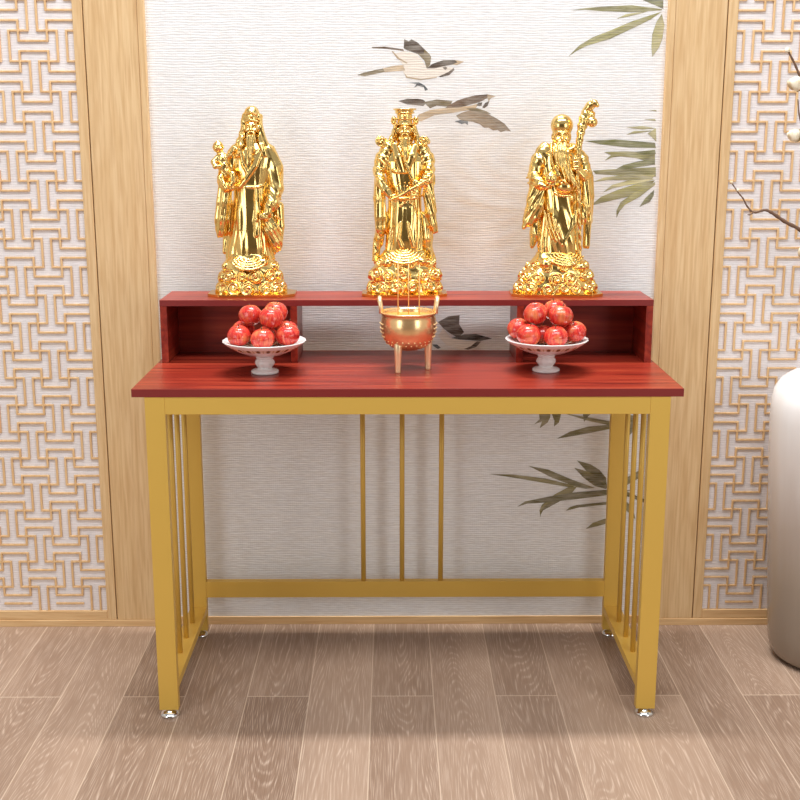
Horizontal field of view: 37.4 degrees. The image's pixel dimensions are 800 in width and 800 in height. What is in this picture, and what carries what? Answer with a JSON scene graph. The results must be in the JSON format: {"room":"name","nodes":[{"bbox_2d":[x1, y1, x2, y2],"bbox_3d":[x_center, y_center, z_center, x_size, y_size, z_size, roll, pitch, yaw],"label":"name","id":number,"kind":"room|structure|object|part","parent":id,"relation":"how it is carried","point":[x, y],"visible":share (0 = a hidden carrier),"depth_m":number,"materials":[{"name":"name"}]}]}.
{"room":"home shrine room","nodes":[
{"label":"home shrine room","id":0,"kind":"room"},
{"bbox_2d":[0,623,799,799],"bbox_3d":[0.030,1.198,0.785,4.800,0.040,5.188,0,13,0],"label":"floor","id":1,"kind":"structure","parent":0,"point":[538,711],"depth_m":2.72,"materials":[{"name":"brown wood"}]},
{"bbox_2d":[131,291,683,718],"bbox_3d":[0.016,0.228,2.861,1.200,0.927,0.490,0,13,0],"label":"altar table","id":2,"kind":"object","parent":1,"relation":"on","point":[614,373],"visible":0.98,"depth_m":2.82,"materials":[{"name":"red wood"}]},
{"bbox_3d":[-0.533,0.353,2.657,0.044,0.741,0.022,0,13,0],"label":"leg","id":3,"kind":"part","parent":2,"relation":"part of","materials":[{"name":"gold metal"}]},
{"bbox_3d":[-0.566,-0.175,2.917,0.016,0.137,0.163,0,13,0],"label":"panel","id":4,"kind":"part","parent":2,"relation":"part of","materials":[{"name":"red wood"}]},
{"bbox_3d":[-0.535,0.295,2.802,0.013,0.655,0.013,0,13,0],"label":"rod","id":5,"kind":"part","parent":2,"relation":"part of","materials":[{"name":"gold metal"}]},
{"bbox_3d":[-0.535,0.276,2.887,0.013,0.655,0.013,0,13,0],"label":"rod","id":6,"kind":"part","parent":2,"relation":"part of","materials":[{"name":"gold metal"}]},
{"bbox_3d":[-0.536,0.255,2.978,0.013,0.655,0.013,0,13,0],"label":"rod","id":7,"kind":"part","parent":2,"relation":"part of","materials":[{"name":"gold metal"}]},
{"bbox_3d":[-0.535,0.609,2.943,0.044,0.020,0.422,0,13,0],"label":"rail","id":8,"kind":"part","parent":2,"relation":"part of","materials":[{"name":"gold metal"}]},
{"bbox_3d":[-0.536,0.254,3.090,0.044,0.741,0.022,0,13,0],"label":"leg","id":9,"kind":"part","parent":2,"relation":"part of","materials":[{"name":"gold metal"}]},
{"bbox_3d":[-0.411,-0.192,2.989,0.295,0.137,0.012,0,13,0],"label":"panel","id":10,"kind":"part","parent":2,"relation":"part of","materials":[{"name":"red wood"}]},
{"bbox_2d":[208,106,296,297],"bbox_3d":[-0.363,-0.479,2.862,0.212,0.453,0.120,0,13,0],"label":"gilded statue","id":11,"kind":"object","parent":2,"relation":"on","point":[251,225],"visible":1,"depth_m":2.84,"materials":[{"name":"gold metal"}]},
{"bbox_2d":[234,106,269,157],"bbox_3d":[-0.355,-0.641,2.826,0.105,0.121,0.050,0,13,0],"label":"statue head","id":12,"kind":"object","parent":11,"relation":"attached to","point":[251,142],"depth_m":2.81,"materials":[{"name":"gold metal"}]},
{"bbox_3d":[-0.363,-0.263,2.912,0.212,0.007,0.118,0,13,0],"label":"plate","id":13,"kind":"part","parent":11,"relation":"part of","materials":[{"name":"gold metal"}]},
{"bbox_2d":[222,336,305,374],"bbox_3d":[-0.312,-0.101,2.726,0.193,0.077,0.193,0,13,0],"label":"fruit bowl","id":14,"kind":"object","parent":2,"relation":"on","point":[264,361],"visible":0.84,"depth_m":2.69,"materials":[{"name":"ceramic"}]},
{"bbox_2d":[227,324,250,345],"bbox_3d":[-0.367,-0.149,2.686,0.056,0.050,0.055,10,16,37],"label":"apple","id":15,"kind":"object","parent":14,"relation":"on","point":[237,335],"visible":0.98,"depth_m":2.67,"materials":[{"name":"red food"}]},
{"bbox_2d":[233,321,254,334],"bbox_3d":[-0.362,-0.164,2.746,0.053,0.049,0.052,12,18,42],"label":"apple","id":16,"kind":"object","parent":14,"relation":"on","point":[251,328],"visible":0.15,"depth_m":2.73,"materials":[{"name":"red food"}]},
{"bbox_2d":[238,304,260,325],"bbox_3d":[-0.344,-0.195,2.712,0.054,0.051,0.054,4,13,17],"label":"apple","id":17,"kind":"object","parent":16,"relation":"on","point":[248,315],"visible":0.96,"depth_m":2.69,"materials":[{"name":"red food"}]},
{"bbox_2d":[250,326,274,346],"bbox_3d":[-0.310,-0.141,2.669,0.055,0.050,0.056,3,13,14],"label":"apple","id":18,"kind":"object","parent":14,"relation":"on","point":[264,337],"visible":0.82,"depth_m":2.65,"materials":[{"name":"red food"}]},
{"bbox_3d":[-0.312,-0.120,2.721,0.193,0.038,0.193,0,13,0],"label":"dish","id":19,"kind":"part","parent":14,"relation":"part of","materials":[{"name":"ceramic"}]},
{"bbox_2d":[259,326,276,342],"bbox_3d":[-0.309,-0.152,2.734,0.053,0.047,0.051,13,18,44],"label":"apple","id":20,"kind":"object","parent":14,"relation":"on","point":[273,330],"visible":0.27,"depth_m":2.72,"materials":[{"name":"red food"}]},
{"bbox_2d":[259,306,283,327],"bbox_3d":[-0.293,-0.190,2.691,0.057,0.051,0.055,-2,13,-9],"label":"apple","id":21,"kind":"object","parent":14,"relation":"in","point":[269,317],"visible":1,"depth_m":2.67,"materials":[{"name":"red food"}]},
{"bbox_2d":[265,300,287,320],"bbox_3d":[-0.288,-0.206,2.744,0.057,0.051,0.056,7,15,28],"label":"apple","id":22,"kind":"object","parent":14,"relation":"in","point":[280,306],"visible":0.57,"depth_m":2.73,"materials":[{"name":"red food"}]},
{"bbox_2d":[276,319,297,330],"bbox_3d":[-0.262,-0.165,2.749,0.053,0.049,0.053,7,15,27],"label":"apple","id":23,"kind":"object","parent":14,"relation":"on","point":[284,321],"visible":0.3,"depth_m":2.73,"materials":[{"name":"red food"}]},
{"bbox_2d":[275,323,299,345],"bbox_3d":[-0.256,-0.150,2.692,0.057,0.051,0.056,4,14,18],"label":"apple","id":24,"kind":"object","parent":14,"relation":"on","point":[288,334],"visible":1,"depth_m":2.67,"materials":[{"name":"red food"}]},
{"bbox_3d":[-0.097,0.205,3.082,0.013,0.563,0.013,0,13,0],"label":"rod","id":25,"kind":"part","parent":2,"relation":"part of","materials":[{"name":"gold metal"}]},
{"bbox_3d":[0.005,0.205,3.083,0.013,0.563,0.013,0,13,0],"label":"rod","id":26,"kind":"part","parent":2,"relation":"part of","materials":[{"name":"gold metal"}]},
{"bbox_2d":[362,108,446,297],"bbox_3d":[0.011,-0.477,2.867,0.208,0.447,0.124,0,13,0],"label":"gilded statue","id":27,"kind":"object","parent":2,"relation":"on","point":[408,167],"visible":0.98,"depth_m":2.85,"materials":[{"name":"gold metal"}]},
{"bbox_3d":[0.011,-0.264,2.914,0.208,0.007,0.118,0,13,0],"label":"plate","id":28,"kind":"part","parent":27,"relation":"part of","materials":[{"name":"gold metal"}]},
{"bbox_2d":[160,291,652,299],"bbox_3d":[0.016,-0.250,2.903,1.181,0.014,0.163,0,13,0],"label":"shelf","id":29,"kind":"object","parent":2,"relation":"attached to","point":[173,295],"depth_m":2.88,"materials":[{"name":"red wood"}]},
{"bbox_2d":[377,295,439,372],"bbox_3d":[0.019,-0.157,2.751,0.134,0.175,0.134,11,17,39],"label":"incense censer","id":30,"kind":"object","parent":2,"relation":"on","point":[412,331],"visible":0.99,"depth_m":2.71,"materials":[{"name":"gold metal"}]},
{"bbox_3d":[-0.045,-0.222,2.736,0.013,0.040,0.043,0,13,0],"label":"handle","id":31,"kind":"part","parent":30,"relation":"part of","materials":[{"name":"gold metal"}]},
{"bbox_3d":[-0.005,-0.099,2.724,0.020,0.074,0.020,0,13,0],"label":"leg","id":32,"kind":"part","parent":30,"relation":"part of","materials":[{"name":"gold metal"}]},
{"bbox_2d":[398,264,398,314],"bbox_3d":[-0.004,-0.254,2.729,0.002,0.120,0.002,0,13,0],"label":"incense stick","id":33,"kind":"object","parent":30,"relation":"on","point":[398,264],"visible":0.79,"depth_m":2.73,"materials":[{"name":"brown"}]},
{"bbox_2d":[380,307,435,350],"bbox_3d":[0.019,-0.162,2.750,0.134,0.091,0.134,0,13,0],"label":"pot","id":34,"kind":"object","parent":30,"relation":"on","point":[412,331],"depth_m":2.70,"materials":[{"name":"metal"}]},
{"bbox_2d":[408,264,408,313],"bbox_3d":[0.020,-0.254,2.729,0.002,0.120,0.002,0,13,0],"label":"incense stick","id":35,"kind":"object","parent":30,"relation":"on","point":[408,264],"visible":0.79,"depth_m":2.73,"materials":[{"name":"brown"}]},
{"bbox_2d":[419,264,419,314],"bbox_3d":[0.044,-0.254,2.729,0.002,0.120,0.002,0,13,0],"label":"incense stick","id":36,"kind":"object","parent":30,"relation":"on","point":[419,264],"visible":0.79,"depth_m":2.73,"materials":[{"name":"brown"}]},
{"bbox_3d":[0.066,-0.108,2.764,0.020,0.074,0.020,0,13,0],"label":"leg","id":37,"kind":"part","parent":30,"relation":"part of","materials":[{"name":"gold metal"}]},
{"bbox_3d":[0.085,-0.222,2.737,0.013,0.040,0.043,0,13,0],"label":"handle","id":38,"kind":"part","parent":30,"relation":"part of","materials":[{"name":"gold metal"}]},
{"bbox_3d":[0.108,0.205,3.083,0.013,0.563,0.013,0,13,0],"label":"rod","id":39,"kind":"part","parent":2,"relation":"part of","materials":[{"name":"gold metal"}]},
{"bbox_2d":[505,335,588,372],"bbox_3d":[0.340,-0.105,2.747,0.193,0.077,0.193,0,13,0],"label":"fruit bowl","id":40,"kind":"object","parent":2,"relation":"on","point":[546,353],"visible":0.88,"depth_m":2.71,"materials":[{"name":"ceramic"}]},
{"bbox_2d":[507,317,528,337],"bbox_3d":[0.276,-0.169,2.755,0.054,0.049,0.052,-3,13,-11],"label":"apple","id":41,"kind":"object","parent":40,"relation":"on","point":[515,324],"visible":0.65,"depth_m":2.74,"materials":[{"name":"red food"}]},
{"bbox_2d":[516,323,540,344],"bbox_3d":[0.295,-0.152,2.703,0.056,0.052,0.058,5,14,21],"label":"apple","id":42,"kind":"object","parent":40,"relation":"on","point":[530,334],"visible":0.93,"depth_m":2.68,"materials":[{"name":"red food"}]},
{"bbox_2d":[537,323,549,342],"bbox_3d":[0.333,-0.155,2.750,0.052,0.047,0.053,6,14,26],"label":"apple","id":43,"kind":"object","parent":40,"relation":"on","point":[542,328],"visible":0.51,"depth_m":2.73,"materials":[{"name":"red food"}]},
{"bbox_2d":[523,302,547,323],"bbox_3d":[0.313,-0.201,2.730,0.056,0.052,0.055,2,13,10],"label":"apple","id":44,"kind":"object","parent":43,"relation":"on","point":[535,312],"visible":0.99,"depth_m":2.71,"materials":[{"name":"red food"}]},
{"bbox_3d":[0.340,-0.124,2.743,0.193,0.038,0.193,0,13,0],"label":"dish","id":45,"kind":"part","parent":40,"relation":"part of","materials":[{"name":"ceramic"}]},
{"bbox_2d":[543,325,567,345],"bbox_3d":[0.355,-0.147,2.692,0.056,0.051,0.057,5,14,21],"label":"apple","id":46,"kind":"object","parent":40,"relation":"on","point":[555,335],"visible":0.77,"depth_m":2.67,"materials":[{"name":"red food"}]},
{"bbox_2d":[564,321,586,341],"bbox_3d":[0.404,-0.159,2.728,0.053,0.049,0.053,4,14,18],"label":"apple","id":47,"kind":"object","parent":40,"relation":"on","point":[576,330],"visible":0.91,"depth_m":2.71,"materials":[{"name":"red food"}]},
{"bbox_2d":[548,303,573,325],"bbox_3d":[0.371,-0.196,2.716,0.057,0.053,0.059,-3,13,-13],"label":"apple","id":48,"kind":"object","parent":47,"relation":"on","point":[558,315],"visible":1,"depth_m":2.70,"materials":[{"name":"red food"}]},
{"bbox_3d":[0.382,-0.174,2.779,0.053,0.048,0.054,-27,25,-34],"label":"apple","id":49,"kind":"object","parent":40,"relation":"in","visible":0},
{"bbox_2d":[544,298,566,318],"bbox_3d":[0.363,-0.214,2.768,0.056,0.051,0.056,4,13,17],"label":"apple","id":50,"kind":"object","parent":49,"relation":"on","point":[551,303],"visible":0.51,"depth_m":2.75,"materials":[{"name":"red food"}]},
{"bbox_2d":[509,98,602,297],"bbox_3d":[0.384,-0.489,2.867,0.223,0.470,0.122,0,13,0],"label":"gilded statue","id":51,"kind":"object","parent":2,"relation":"on","point":[559,170],"visible":1,"depth_m":2.85,"materials":[{"name":"gold metal"}]},
{"bbox_3d":[0.384,-0.264,2.917,0.223,0.007,0.118,0,13,0],"label":"plate","id":52,"kind":"part","parent":51,"relation":"part of","materials":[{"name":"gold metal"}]},
{"bbox_3d":[0.443,-0.193,2.995,0.294,0.137,0.012,0,13,0],"label":"panel","id":53,"kind":"part","parent":2,"relation":"part of","materials":[{"name":"red wood"}]},
{"bbox_3d":[0.565,0.253,3.097,0.044,0.741,0.022,0,13,0],"label":"leg","id":54,"kind":"part","parent":2,"relation":"part of","materials":[{"name":"gold metal"}]},
{"bbox_3d":[0.567,0.607,2.950,0.044,0.020,0.422,0,13,0],"label":"rail","id":55,"kind":"part","parent":2,"relation":"part of","materials":[{"name":"gold metal"}]},
{"bbox_3d":[0.566,0.254,2.985,0.013,0.655,0.013,0,13,0],"label":"rod","id":56,"kind":"part","parent":2,"relation":"part of","materials":[{"name":"gold metal"}]},
{"bbox_3d":[0.567,0.275,2.894,0.013,0.655,0.013,0,13,0],"label":"rod","id":57,"kind":"part","parent":2,"relation":"part of","materials":[{"name":"gold metal"}]},
{"bbox_3d":[0.567,0.294,2.809,0.013,0.655,0.013,0,13,0],"label":"rod","id":58,"kind":"part","parent":2,"relation":"part of","materials":[{"name":"gold metal"}]},
{"bbox_3d":[0.598,-0.177,2.924,0.016,0.137,0.163,0,13,0],"label":"panel","id":59,"kind":"part","parent":2,"relation":"part of","materials":[{"name":"red wood"}]},
{"bbox_3d":[0.568,0.351,2.664,0.044,0.741,0.022,0,13,0],"label":"leg","id":60,"kind":"part","parent":2,"relation":"part of","materials":[{"name":"gold metal"}]},
{"bbox_2d":[767,368,799,668],"bbox_3d":[1.101,0.256,2.955,0.367,0.831,0.367,0,13,0],"label":"floor vase","id":61,"kind":"object","parent":1,"relation":"on","point":[783,516],"visible":1,"depth_m":2.91,"materials":[{"name":"ceramic"}]},
{"bbox_2d":[729,181,799,231],"bbox_3d":[0.930,-0.247,2.828,0.318,0.548,0.019,-1,13,-3],"label":"branch","id":62,"kind":"object","parent":61,"relation":"in","point":[775,215],"visible":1,"depth_m":2.78,"materials":[{"name":"brown plant"}]},
{"bbox_2d":[785,47,799,91],"bbox_3d":[0.998,-0.392,2.792,0.238,0.847,0.034,-1,13,-3],"label":"branch","id":63,"kind":"object","parent":61,"relation":"in","point":[793,83],"visible":1,"depth_m":2.70,"materials":[{"name":"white plant"}]},
{"bbox_3d":[1.002,-0.389,2.795,0.231,0.839,0.019,-1,13,-4],"label":"stem","id":64,"kind":"part","parent":63,"relation":"part of","materials":[{"name":"brown plant"}]},
{"bbox_2d":[787,99,799,141],"bbox_3d":[1.001,-0.336,2.807,0.211,0.732,0.030,-1,13,-2],"label":"branch","id":65,"kind":"object","parent":61,"relation":"in","point":[793,135],"visible":1,"depth_m":2.73,"materials":[{"name":"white plant"}]},
{"bbox_2d":[144,0,667,615],"bbox_3d":[0.016,-0.561,3.007,1.301,2.400,0.051,0,13,0],"label":"wall","id":66,"kind":"structure","parent":0,"point":[486,81],"depth_m":3.01,"materials":[{"name":"paint"}]},
{"bbox_2d":[136,0,160,365],"bbox_3d":[-0.632,-0.558,2.994,0.016,2.400,0.062,0,13,0],"label":"trim","id":67,"kind":"structure","parent":66,"relation":"attached to","point":[141,24],"depth_m":2.96,"materials":[{"name":"brown wood"}]},
{"bbox_2d":[0,615,766,626],"bbox_3d":[0.014,0.601,3.259,3.500,0.022,0.057,0,13,0],"label":"baseboard","id":68,"kind":"structure","parent":66,"relation":"attached to","point":[545,618],"depth_m":3.24,"materials":[{"name":"brown wood"}]},
{"bbox_2d":[638,0,675,613],"bbox_3d":[0.664,-0.559,3.002,0.016,2.400,0.062,0,13,0],"label":"trim","id":69,"kind":"structure","parent":66,"relation":"attached to","point":[671,12],"depth_m":2.97,"materials":[{"name":"brown wood"}]},
{"bbox_3d":[-1.186,-0.559,2.999,1.100,2.400,0.053,0,13,0],"label":"wall","id":70,"kind":"structure","parent":0,"visible":0},
{"bbox_2d":[0,0,117,619],"bbox_3d":[-1.224,-0.697,2.941,0.901,2.655,0.025,0,13,0],"label":"lattice screen","id":71,"kind":"object","parent":70,"relation":"attached to","point":[57,548],"visible":1,"depth_m":3.06,"materials":[{"name":"brown wood"}]},
{"bbox_3d":[-1.222,0.585,3.234,0.846,0.026,0.025,0,13,0],"label":"rail","id":72,"kind":"part","parent":71,"relation":"part of","materials":[{"name":"brown wood"}]},
{"bbox_3d":[-0.786,-0.697,2.943,0.025,2.655,0.025,0,13,0],"label":"rail","id":73,"kind":"part","parent":71,"relation":"part of","materials":[{"name":"brown wood"}]},
{"bbox_2d":[83,0,154,618],"bbox_3d":[-0.706,-0.567,2.992,0.130,2.380,0.060,0,13,0],"label":"trim","id":74,"kind":"structure","parent":70,"relation":"attached to","point":[110,26],"depth_m":3.02,"materials":[{"name":"brown wood"}]},
{"bbox_3d":[1.216,-0.562,3.014,1.096,2.400,0.053,0,13,0],"label":"wall","id":75,"kind":"structure","parent":0,"visible":0},
{"bbox_2d":[658,0,727,617],"bbox_3d":[0.736,-0.569,3.001,0.127,2.380,0.060,0,13,0],"label":"trim","id":76,"kind":"structure","parent":75,"relation":"attached to","point":[700,25],"depth_m":3.02,"materials":[{"name":"brown wood"}]},
{"bbox_2d":[692,0,799,617],"bbox_3d":[1.252,-0.700,2.956,0.901,2.655,0.025,0,13,0],"label":"lattice screen","id":77,"kind":"object","parent":75,"relation":"attached to","point":[754,332],"visible":0.86,"depth_m":3.05,"materials":[{"name":"brown wood"}]},
{"bbox_3d":[0.814,-0.699,2.954,0.025,2.655,0.025,0,13,0],"label":"rail","id":78,"kind":"part","parent":77,"relation":"part of","materials":[{"name":"brown wood"}]},
{"bbox_3d":[1.249,0.582,3.249,0.846,0.026,0.025,0,13,0],"label":"rail","id":79,"kind":"part","parent":77,"relation":"part of","materials":[{"name":"brown wood"}]}
]}

